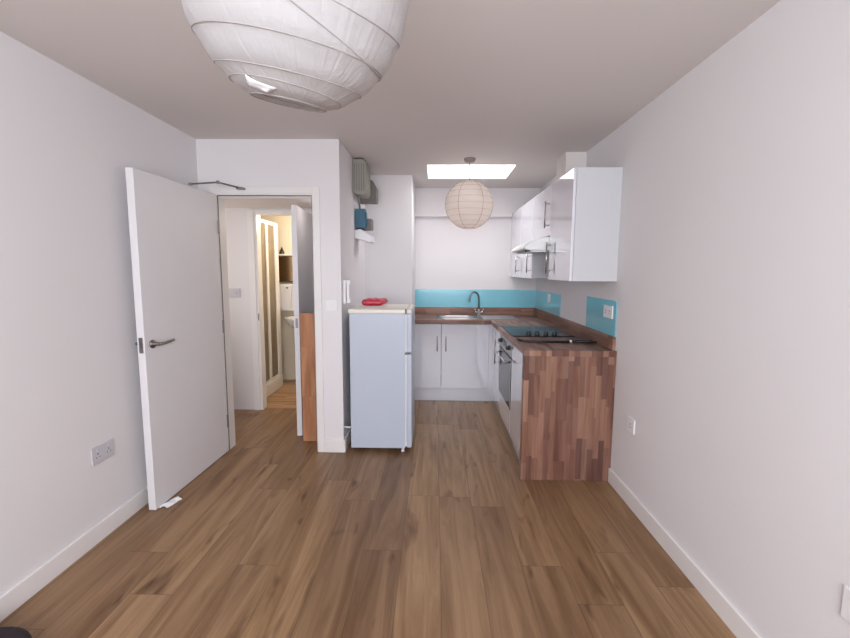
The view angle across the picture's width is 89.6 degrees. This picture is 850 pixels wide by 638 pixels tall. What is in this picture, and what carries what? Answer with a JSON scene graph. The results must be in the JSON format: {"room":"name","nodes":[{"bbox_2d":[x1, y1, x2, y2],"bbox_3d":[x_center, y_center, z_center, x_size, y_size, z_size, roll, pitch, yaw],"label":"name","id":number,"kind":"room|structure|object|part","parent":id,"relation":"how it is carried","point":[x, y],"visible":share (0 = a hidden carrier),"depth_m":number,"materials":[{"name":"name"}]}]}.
{"room":"studio apartment","nodes":[
{"label":"studio apartment","id":0,"kind":"room"},
{"bbox_2d":[0,31,197,595],"bbox_3d":[-1.802,0.127,0.909,0.100,2.390,4.798,0,6,1],"label":"wall","id":1,"kind":"structure","parent":0,"point":[70,376],"depth_m":2.05,"materials":[{"name":"paint"}]},
{"bbox_2d":[0,487,148,621],"bbox_3d":[-1.749,1.257,1.104,0.015,0.100,4.636,0,6,1],"label":"baseboard","id":2,"kind":"structure","parent":1,"relation":"attached to","point":[16,596],"depth_m":2.05,"materials":[{"name":"white wood"}]},
{"bbox_2d":[90,438,113,465],"bbox_3d":[-1.720,0.711,2.287,0.012,0.092,0.150,0,6,1],"label":"wall socket","id":3,"kind":"object","parent":1,"relation":"attached to","point":[103,451],"visible":1,"depth_m":2.28,"materials":[{"name":"grey plastic"}]},
{"bbox_2d":[196,139,330,438],"bbox_3d":[-1.217,-0.141,3.331,0.960,2.390,0.100,0,6,1],"label":"wall","id":4,"kind":"structure","parent":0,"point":[236,162],"depth_m":3.17,"materials":[{"name":"paint"}]},
{"bbox_2d":[208,187,324,451],"bbox_3d":[-1.202,0.029,3.349,0.828,2.048,0.122,0,6,1],"label":"door frame","id":5,"kind":"structure","parent":4,"relation":"attached to","point":[222,193],"depth_m":3.28,"materials":[{"name":"white wood"}]},
{"bbox_2d":[125,167,244,509],"bbox_3d":[-1.523,0.074,2.870,0.266,2.050,0.904,1,6,7],"label":"door","id":6,"kind":"structure","parent":5,"relation":"attached to","point":[174,227],"depth_m":2.73,"materials":[{"name":"paint"}]},
{"bbox_3d":[-1.620,0.153,2.438,0.024,0.090,0.010,1,6,3],"label":"latch plate","id":7,"kind":"part","parent":6,"relation":"part of","materials":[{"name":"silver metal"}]},
{"bbox_3d":[-1.562,0.140,2.551,0.060,0.052,0.152,1,6,3],"label":"handle","id":8,"kind":"part","parent":6,"relation":"part of","materials":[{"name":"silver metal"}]},
{"bbox_3d":[-1.504,-0.924,2.912,0.022,0.066,0.231,3,7,22],"label":"closer arm","id":9,"kind":"part","parent":6,"relation":"part of","materials":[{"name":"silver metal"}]},
{"bbox_3d":[-1.412,-0.966,3.076,0.020,0.028,0.177,5,8,35],"label":"closer arm","id":10,"kind":"part","parent":6,"relation":"part of","materials":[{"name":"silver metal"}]},
{"bbox_2d":[225,208,311,409],"bbox_3d":[-1.610,-0.131,4.345,1.790,2.140,0.090,0,6,1],"label":"wall","id":11,"kind":"structure","parent":0,"point":[236,218],"depth_m":4.31,"materials":[{"name":"paint"}]},
{"bbox_2d":[229,288,239,296],"bbox_3d":[-1.925,-0.262,4.285,0.150,0.088,0.013,0,6,1],"label":"light switch","id":12,"kind":"object","parent":11,"relation":"attached to","point":[233,292],"visible":0.62,"depth_m":4.28,"materials":[{"name":"grey plastic"}]},
{"bbox_2d":[247,209,311,409],"bbox_3d":[-1.418,-0.069,4.340,0.655,2.020,0.115,0,6,1],"label":"trim","id":13,"kind":"structure","parent":11,"relation":"attached to","point":[253,216],"depth_m":4.30,"materials":[{"name":"white wood"}]},
{"bbox_2d":[291,205,313,435],"bbox_3d":[-1.077,0.001,3.950,0.100,1.959,0.695,0,6,-4],"label":"door","id":14,"kind":"structure","parent":11,"relation":"in","point":[301,220],"depth_m":3.68,"materials":[{"name":"paint"}]},
{"bbox_2d":[225,199,311,207],"bbox_3d":[-1.616,-1.060,3.742,1.790,0.050,0.902,0,6,1],"label":"ceiling","id":15,"kind":"structure","parent":0,"point":[229,203],"depth_m":3.89,"materials":[{"name":"paint"}]},
{"bbox_2d":[260,216,295,379],"bbox_3d":[-1.678,-0.268,5.564,1.600,2.140,0.100,0,6,1],"label":"wall","id":16,"kind":"structure","parent":0,"point":[283,222],"depth_m":5.55,"materials":[{"name":"white paint"}]},
{"bbox_2d":[278,254,292,281],"bbox_3d":[-1.718,-0.642,5.417,0.350,0.355,0.110,0,6,1],"label":"upper cabinet","id":17,"kind":"object","parent":16,"relation":"attached to","point":[285,260],"visible":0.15,"depth_m":5.38,"materials":[{"name":"brown wood"}]},
{"bbox_2d":[279,284,293,310],"bbox_3d":[-1.700,-0.275,5.436,0.360,0.342,0.153,0,6,1],"label":"upper cabinet","id":18,"kind":"object","parent":16,"relation":"attached to","point":[286,290],"visible":0.53,"depth_m":5.39,"materials":[{"name":"white laminate"}]},
{"bbox_3d":[-1.606,-0.269,5.393,0.140,0.310,0.015,0,6,1],"label":"door","id":19,"kind":"part","parent":18,"relation":"part of","materials":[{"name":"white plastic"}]},
{"bbox_2d":[285,316,293,327],"bbox_3d":[-1.497,0.365,5.364,0.480,0.920,0.410,0,6,1],"label":"basin","id":20,"kind":"object","parent":16,"relation":"attached to","point":[290,319],"visible":0.06,"depth_m":5.20,"materials":[{"name":"white ceramic"}]},
{"bbox_2d":[325,139,365,438],"bbox_3d":[-0.674,-0.203,3.907,0.100,2.390,1.282,0,6,1],"label":"wall pillar","id":21,"kind":"structure","parent":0,"point":[346,254],"depth_m":3.34,"materials":[{"name":"paint"}]},
{"bbox_2d":[326,300,336,310],"bbox_3d":[-0.714,-0.104,3.267,0.086,0.086,0.013,0,6,1],"label":"light switch","id":22,"kind":"object","parent":21,"relation":"attached to","point":[331,305],"visible":1,"depth_m":3.26,"materials":[{"name":"white plastic"}]},
{"bbox_2d":[324,428,350,452],"bbox_3d":[-0.699,0.939,3.977,0.165,0.105,1.197,0,6,1],"label":"baseboard","id":23,"kind":"structure","parent":21,"relation":"attached to","point":[331,445],"depth_m":3.38,"materials":[{"name":"white wood"}]},
{"bbox_2d":[343,280,350,303],"bbox_3d":[-0.608,-0.214,3.361,0.056,0.185,0.080,0,6,1],"label":"intercom","id":24,"kind":"object","parent":21,"relation":"attached to","point":[346,283],"visible":1,"depth_m":3.33,"materials":[{"name":"white plastic"}]},
{"bbox_3d":[-0.625,-0.214,3.362,0.022,0.185,0.080,0,6,1],"label":"plate","id":25,"kind":"part","parent":24,"relation":"part of","materials":[{"name":"white plastic"}]},
{"bbox_2d":[355,209,366,228],"bbox_3d":[-0.570,-0.895,3.823,0.100,0.165,0.090,0,6,1],"label":"box","id":26,"kind":"object","parent":21,"relation":"attached to","point":[360,214],"visible":1,"depth_m":3.78,"materials":[{"name":"blue"}]},
{"bbox_2d":[352,158,370,198],"bbox_3d":[-0.559,-1.236,3.788,0.118,0.302,0.263,0,6,1],"label":"extractor fan","id":27,"kind":"object","parent":21,"relation":"attached to","point":[360,169],"visible":0.98,"depth_m":3.67,"materials":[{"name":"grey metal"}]},
{"bbox_2d":[355,229,374,242],"bbox_3d":[-0.545,-0.751,3.889,0.150,0.114,0.190,0,6,1],"label":"shelf","id":28,"kind":"object","parent":21,"relation":"attached to","point":[360,234],"visible":1,"depth_m":3.80,"materials":[{"name":"white plastic"}]},
{"bbox_2d":[361,219,372,230],"bbox_3d":[-0.550,-0.866,3.939,0.135,0.097,0.125,0,6,1],"label":"shadow","id":29,"kind":"object","parent":21,"relation":"attached to","point":[369,221],"visible":0.54,"depth_m":3.88,"materials":[{"name":"grey paint"}]},
{"bbox_2d":[360,180,377,203],"bbox_3d":[-0.529,-1.188,4.001,0.170,0.210,0.130,0,6,1],"label":"shadow","id":30,"kind":"object","parent":21,"relation":"attached to","point":[373,199],"visible":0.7,"depth_m":3.94,"materials":[{"name":"grey paint"}]},
{"bbox_2d":[0,379,735,637],"bbox_3d":[-0.664,1.238,2.126,4.100,0.084,7.020,0,6,1],"label":"floor","id":31,"kind":"structure","parent":0,"point":[442,536],"depth_m":2.17,"materials":[{"name":"brown wood"}]},
{"bbox_2d":[0,626,31,637],"bbox_3d":[-1.564,1.207,1.440,0.370,0.127,0.370,0,6,1],"label":"floor cushion","id":32,"kind":"object","parent":31,"relation":"on","point":[5,632],"visible":1,"depth_m":1.56,"materials":[{"name":"fabric"}]},
{"bbox_2d":[159,496,181,507],"bbox_3d":[-1.565,1.125,2.634,0.053,0.023,0.120,2,7,16],"label":"wedge","id":33,"kind":"object","parent":31,"relation":"on","point":[171,502],"visible":1,"depth_m":2.63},
{"bbox_2d":[260,219,282,396],"bbox_3d":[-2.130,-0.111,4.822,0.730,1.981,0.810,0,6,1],"label":"door","id":34,"kind":"structure","parent":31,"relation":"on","point":[269,230],"depth_m":4.96,"materials":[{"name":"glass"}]},
{"bbox_3d":[-1.794,-0.161,4.665,0.007,1.765,0.355,0,6,1],"label":"panel","id":35,"kind":"part","parent":34,"relation":"part of","materials":[{"name":"clear glass"}]},
{"bbox_3d":[-1.786,-0.198,5.003,0.007,1.765,0.215,0,6,1],"label":"panel","id":36,"kind":"part","parent":34,"relation":"part of","materials":[{"name":"clear glass"}]},
{"bbox_2d":[300,313,316,440],"bbox_3d":[-0.882,0.492,3.562,0.286,1.083,0.020,0,6,1],"label":"wooden panel","id":37,"kind":"object","parent":31,"relation":"on","point":[307,335],"visible":0.44,"depth_m":3.55,"materials":[{"name":"brown wood"}]},
{"bbox_2d":[348,304,414,451],"bbox_3d":[-0.341,0.463,3.582,0.490,1.142,0.513,0,6,1],"label":"refrigerator","id":38,"kind":"object","parent":31,"relation":"on","point":[382,337],"visible":1,"depth_m":3.33,"materials":[{"name":"metal"}]},
{"bbox_2d":[361,298,388,305],"bbox_3d":[-0.425,-0.149,3.631,0.220,0.062,0.124,0,6,1],"label":"packet","id":39,"kind":"object","parent":38,"relation":"on","point":[369,301],"visible":1,"depth_m":3.58,"materials":[{"name":"plastic"}]},
{"bbox_3d":[-0.118,0.619,3.595,0.042,0.753,0.500,0,6,1],"label":"fridge door","id":40,"kind":"part","parent":38,"relation":"part of","materials":[{"name":"metal"}]},
{"bbox_3d":[-0.115,0.085,3.535,0.042,0.301,0.500,0,6,1],"label":"freezer door","id":41,"kind":"part","parent":38,"relation":"part of","materials":[{"name":"metal"}]},
{"bbox_2d":[414,324,493,400],"bbox_3d":[0.322,0.453,4.934,0.900,0.867,0.603,0,6,1],"label":"base cabinet","id":42,"kind":"object","parent":31,"relation":"on","point":[453,362],"visible":0.83,"depth_m":4.67,"materials":[{"name":"white laminate"}]},
{"bbox_3d":[0.021,0.405,4.679,0.307,0.707,0.019,0,6,1],"label":"door","id":43,"kind":"part","parent":42,"relation":"part of","materials":[{"name":"white laminate"}]},
{"bbox_3d":[0.434,0.409,4.670,0.512,0.707,0.019,0,6,1],"label":"door","id":44,"kind":"part","parent":42,"relation":"part of","materials":[{"name":"white laminate"}]},
{"bbox_2d":[491,327,501,417],"bbox_3d":[0.993,0.515,4.409,0.622,0.867,0.586,0,6,1],"label":"base cabinet","id":45,"kind":"object","parent":31,"relation":"on","point":[495,334],"visible":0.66,"depth_m":4.36,"materials":[{"name":"white laminate"}]},
{"bbox_3d":[0.729,0.442,4.384,0.019,0.707,0.538,0,6,1],"label":"door","id":46,"kind":"part","parent":45,"relation":"part of","materials":[{"name":"white laminate"}]},
{"bbox_3d":[0.698,0.322,4.187,0.038,0.240,0.012,0,6,1],"label":"handle","id":47,"kind":"part","parent":45,"relation":"part of","materials":[{"name":"metal"}]},
{"bbox_2d":[495,333,512,441],"bbox_3d":[0.971,0.583,3.807,0.638,0.867,0.618,0,6,1],"label":"oven","id":48,"kind":"object","parent":31,"relation":"on","point":[505,348],"visible":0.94,"depth_m":3.74,"materials":[{"name":"silver metal"}]},
{"bbox_3d":[0.680,0.331,3.786,0.052,0.017,0.540,0,6,1],"label":"handle","id":49,"kind":"part","parent":48,"relation":"part of","materials":[{"name":"metal"}]},
{"bbox_3d":[0.715,0.813,3.838,0.019,0.191,0.618,0,6,1],"label":"panel","id":50,"kind":"part","parent":48,"relation":"part of","materials":[{"name":"silver metal"}]},
{"bbox_3d":[0.714,0.502,3.803,0.021,0.428,0.614,0,6,1],"label":"door","id":51,"kind":"part","parent":48,"relation":"part of","materials":[{"name":"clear glass"}]},
{"bbox_3d":[0.717,0.217,3.771,0.022,0.130,0.614,0,6,1],"label":"control panel","id":52,"kind":"part","parent":48,"relation":"part of","materials":[{"name":"metal"}]},
{"bbox_3d":[0.696,0.534,3.510,0.002,0.419,0.016,0,6,1],"label":"door trim","id":53,"kind":"part","parent":48,"relation":"part of","materials":[{"name":"metal"}]},
{"bbox_2d":[415,307,616,480],"bbox_3d":[0.575,0.485,4.067,1.449,0.999,2.339,0,6,1],"label":"countertop","id":54,"kind":"structure","parent":31,"relation":"on","point":[568,389],"depth_m":2.92,"materials":[{"name":"brown wood"}]},
{"bbox_2d":[434,315,517,327],"bbox_3d":[0.571,0.038,4.890,0.930,0.127,0.385,0,6,1],"label":"sink","id":55,"kind":"object","parent":54,"relation":"in","point":[436,316],"visible":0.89,"depth_m":4.94,"materials":[{"name":"metal"}]},
{"bbox_3d":[0.366,0.037,4.895,0.520,0.124,0.385,0,6,1],"label":"bowl","id":56,"kind":"part","parent":55,"relation":"part of","materials":[{"name":"metal"}]},
{"bbox_2d":[469,291,483,315],"bbox_3d":[0.591,-0.183,5.049,0.209,0.289,0.086,-2,7,-23],"label":"mixer tap","id":57,"kind":"object","parent":54,"relation":"on","point":[478,311],"visible":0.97,"depth_m":5.07,"materials":[{"name":"metal"}]},
{"bbox_3d":[0.580,-0.216,5.031,0.184,0.220,0.020,-5,8,-40],"label":"spout","id":58,"kind":"part","parent":57,"relation":"part of","materials":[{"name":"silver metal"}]},
{"bbox_2d":[501,326,574,336],"bbox_3d":[0.966,0.092,3.753,0.500,0.036,0.620,0,6,1],"label":"cooktop","id":59,"kind":"object","parent":54,"relation":"in","point":[515,331],"visible":1,"depth_m":3.66,"materials":[{"name":"black glass"}]},
{"bbox_2d":[516,338,596,342],"bbox_3d":[0.969,0.164,3.160,0.576,0.024,0.062,1,6,8],"label":"tongs","id":60,"kind":"object","parent":54,"relation":"on","point":[518,339],"visible":1,"depth_m":3.15,"materials":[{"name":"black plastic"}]},
{"bbox_3d":[0.902,0.171,3.154,0.331,0.012,0.015,1,6,4],"label":"second arm","id":61,"kind":"part","parent":60,"relation":"part of","materials":[{"name":"black plastic"}]},
{"bbox_3d":[1.170,0.167,3.150,0.176,0.021,0.021,1,6,8],"label":"handle","id":62,"kind":"part","parent":60,"relation":"part of","materials":[{"name":"black plastic"}]},
{"bbox_3d":[0.969,0.680,2.933,0.610,0.869,0.060,0,6,1],"label":"panel","id":63,"kind":"part","parent":54,"relation":"part of","materials":[{"name":"brown wood"}]},
{"bbox_2d":[510,345,522,457],"bbox_3d":[0.985,0.647,3.230,0.584,0.867,0.532,0,6,1],"label":"base cabinet","id":64,"kind":"object","parent":31,"relation":"on","point":[517,356],"visible":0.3,"depth_m":3.27,"materials":[{"name":"white laminate"}]},
{"bbox_2d":[365,175,414,308],"bbox_3d":[-0.365,-0.307,4.855,0.475,2.390,0.840,0,6,1],"label":"wall","id":65,"kind":"structure","parent":0,"point":[390,261],"depth_m":4.38,"materials":[{"name":"paint"}]},
{"bbox_2d":[0,0,780,187],"bbox_3d":[-0.212,-1.215,1.781,3.220,0.100,6.900,0,6,1],"label":"ceiling","id":66,"kind":"structure","parent":0,"point":[521,85],"depth_m":2.08,"materials":[{"name":"paint"}]},
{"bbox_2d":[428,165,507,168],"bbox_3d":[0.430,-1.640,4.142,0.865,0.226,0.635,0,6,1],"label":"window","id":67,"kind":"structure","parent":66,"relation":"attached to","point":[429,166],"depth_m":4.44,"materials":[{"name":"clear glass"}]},
{"bbox_2d":[464,157,475,179],"bbox_3d":[0.382,-1.158,3.687,0.100,0.431,0.100,0,6,1],"label":"fitting","id":68,"kind":"object","parent":66,"relation":"hanging from","point":[469,160],"visible":0.34,"depth_m":3.64,"materials":[{"name":"white plastic"}]},
{"bbox_2d":[445,180,492,228],"bbox_3d":[0.381,-0.986,3.706,0.414,0.397,0.412,0,6,1],"label":"paper lantern","id":69,"kind":"object","parent":68,"relation":"hanging from","point":[468,205],"visible":1,"depth_m":3.56,"materials":[{"name":"paper"}]},
{"bbox_3d":[-0.263,-0.866,0.870,0.090,0.391,0.090,0,6,1],"label":"fitting","id":70,"kind":"object","parent":66,"relation":"hanging from","visible":0},
{"bbox_2d":[181,0,407,112],"bbox_3d":[-0.265,-0.681,0.890,0.460,0.455,0.458,-5,8,-39],"label":"paper lantern","id":71,"kind":"object","parent":70,"relation":"hanging from","point":[307,55],"visible":1,"depth_m":0.80,"materials":[{"name":"paper"}]},
{"bbox_2d":[415,217,535,307],"bbox_3d":[0.606,-0.342,5.212,1.451,2.390,0.120,0,6,1],"label":"wall","id":72,"kind":"structure","parent":0,"point":[448,255],"depth_m":5.11,"materials":[{"name":"paint"}]},
{"bbox_2d":[415,289,534,307],"bbox_3d":[0.601,-0.248,5.158,1.443,0.214,0.006,0,6,1],"label":"backsplash","id":73,"kind":"structure","parent":72,"relation":"attached to","point":[423,297],"depth_m":5.16,"materials":[{"name":"teal glass"}]},
{"bbox_2d":[415,188,540,216],"bbox_3d":[0.610,-1.359,5.008,1.451,0.322,0.060,0,6,1],"label":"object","id":74,"kind":"structure","parent":72,"relation":"attached to","point":[429,202],"depth_m":4.98,"materials":[{"name":"paint"}]},
{"bbox_2d":[536,0,849,637],"bbox_3d":[1.322,0.035,1.886,0.130,2.390,6.900,0,6,1],"label":"wall","id":75,"kind":"structure","parent":0,"point":[731,289],"depth_m":1.66,"materials":[{"name":"paint"}]},
{"bbox_2d":[510,207,521,276],"bbox_3d":[1.149,-0.838,4.790,0.353,0.735,0.581,0,6,1],"label":"upper cabinet","id":76,"kind":"object","parent":75,"relation":"attached to","point":[516,216],"visible":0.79,"depth_m":4.78,"materials":[{"name":"white laminate"}]},
{"bbox_2d":[511,237,549,253],"bbox_3d":[1.045,-0.625,3.660,0.508,0.118,0.594,0,6,1],"label":"extractor hood","id":77,"kind":"object","parent":75,"relation":"attached to","point":[538,246],"visible":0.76,"depth_m":3.37,"materials":[{"name":"white metal"}]},
{"bbox_2d":[520,198,548,277],"bbox_3d":[1.137,-0.774,4.224,0.353,0.735,0.553,0,6,1],"label":"upper cabinet","id":78,"kind":"object","parent":75,"relation":"attached to","point":[531,265],"visible":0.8,"depth_m":4.04,"materials":[{"name":"white laminate"}]},
{"bbox_3d":[1.008,-0.775,4.227,0.019,0.735,0.551,0,6,1],"label":"door","id":79,"kind":"part","parent":78,"relation":"part of","materials":[{"name":"white laminate"}]},
{"bbox_3d":[0.973,-0.525,4.038,0.038,0.180,0.012,0,6,1],"label":"handle","id":80,"kind":"part","parent":78,"relation":"part of","materials":[{"name":"metal"}]},
{"bbox_2d":[533,184,551,239],"bbox_3d":[1.125,-0.881,3.628,0.353,0.390,0.601,0,6,1],"label":"upper cabinet","id":81,"kind":"object","parent":75,"relation":"attached to","point":[542,201],"visible":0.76,"depth_m":3.59,"materials":[{"name":"white laminate"}]},
{"bbox_3d":[0.961,-0.825,3.384,0.038,0.210,0.012,0,6,1],"label":"handle","id":82,"kind":"part","parent":81,"relation":"part of","materials":[{"name":"metal"}]},
{"bbox_2d":[535,290,560,316],"bbox_3d":[1.314,-0.185,4.631,0.006,0.214,1.022,0,6,1],"label":"backsplash","id":83,"kind":"structure","parent":75,"relation":"attached to","point":[541,297],"depth_m":4.54,"materials":[{"name":"teal glass"}]},
{"bbox_2d":[556,152,586,180],"bbox_3d":[1.222,-1.218,3.590,0.164,0.282,0.260,0,6,1],"label":"trim","id":84,"kind":"structure","parent":75,"relation":"attached to","point":[568,161],"depth_m":3.46,"materials":[{"name":"paint"}]},
{"bbox_2d":[545,167,622,280],"bbox_3d":[1.111,-0.647,3.082,0.353,0.737,0.532,0,6,1],"label":"upper cabinet","id":85,"kind":"object","parent":75,"relation":"attached to","point":[585,201],"visible":1,"depth_m":2.83,"materials":[{"name":"white plastic"}]},
{"bbox_3d":[0.957,-0.477,3.332,0.038,0.240,0.012,0,6,1],"label":"handle","id":86,"kind":"part","parent":85,"relation":"part of","materials":[{"name":"metal"}]},
{"bbox_3d":[0.982,-0.647,3.084,0.019,0.735,0.531,0,6,1],"label":"door","id":87,"kind":"part","parent":85,"relation":"part of","materials":[{"name":"white laminate"}]},
{"bbox_3d":[1.135,-0.619,2.826,0.294,0.737,0.018,0,6,1],"label":"panel","id":88,"kind":"part","parent":85,"relation":"part of","materials":[{"name":"white plastic"}]},
{"bbox_2d":[586,296,617,336],"bbox_3d":[1.280,-0.030,3.131,0.006,0.239,0.555,0,6,1],"label":"backsplash","id":89,"kind":"structure","parent":75,"relation":"attached to","point":[595,320],"depth_m":3.12,"materials":[{"name":"teal glass"}]},
{"bbox_2d":[603,304,612,318],"bbox_3d":[1.269,-0.052,2.970,0.012,0.088,0.146,0,6,1],"label":"wall socket","id":90,"kind":"object","parent":89,"relation":"attached to","point":[608,310],"visible":1,"depth_m":2.95,"materials":[{"name":"white plastic"}]},
{"bbox_2d":[627,416,634,434],"bbox_3d":[1.262,0.651,2.626,0.012,0.088,0.088,0,6,1],"label":"wall socket","id":91,"kind":"object","parent":75,"relation":"attached to","point":[630,422],"visible":1,"depth_m":2.61,"materials":[{"name":"white plastic"}]},
{"bbox_2d":[608,468,761,637],"bbox_3d":[1.217,1.304,0.837,0.015,0.100,4.228,0,6,1],"label":"baseboard","id":92,"kind":"structure","parent":75,"relation":"attached to","point":[739,626],"depth_m":2.01,"materials":[{"name":"white wood"}]},
{"bbox_2d":[840,585,849,622],"bbox_3d":[1.230,0.833,1.218,0.012,0.096,0.088,0,6,1],"label":"wall socket","id":93,"kind":"object","parent":75,"relation":"attached to","point":[845,607],"visible":1,"depth_m":1.25,"materials":[{"name":"white plastic"}]}
]}

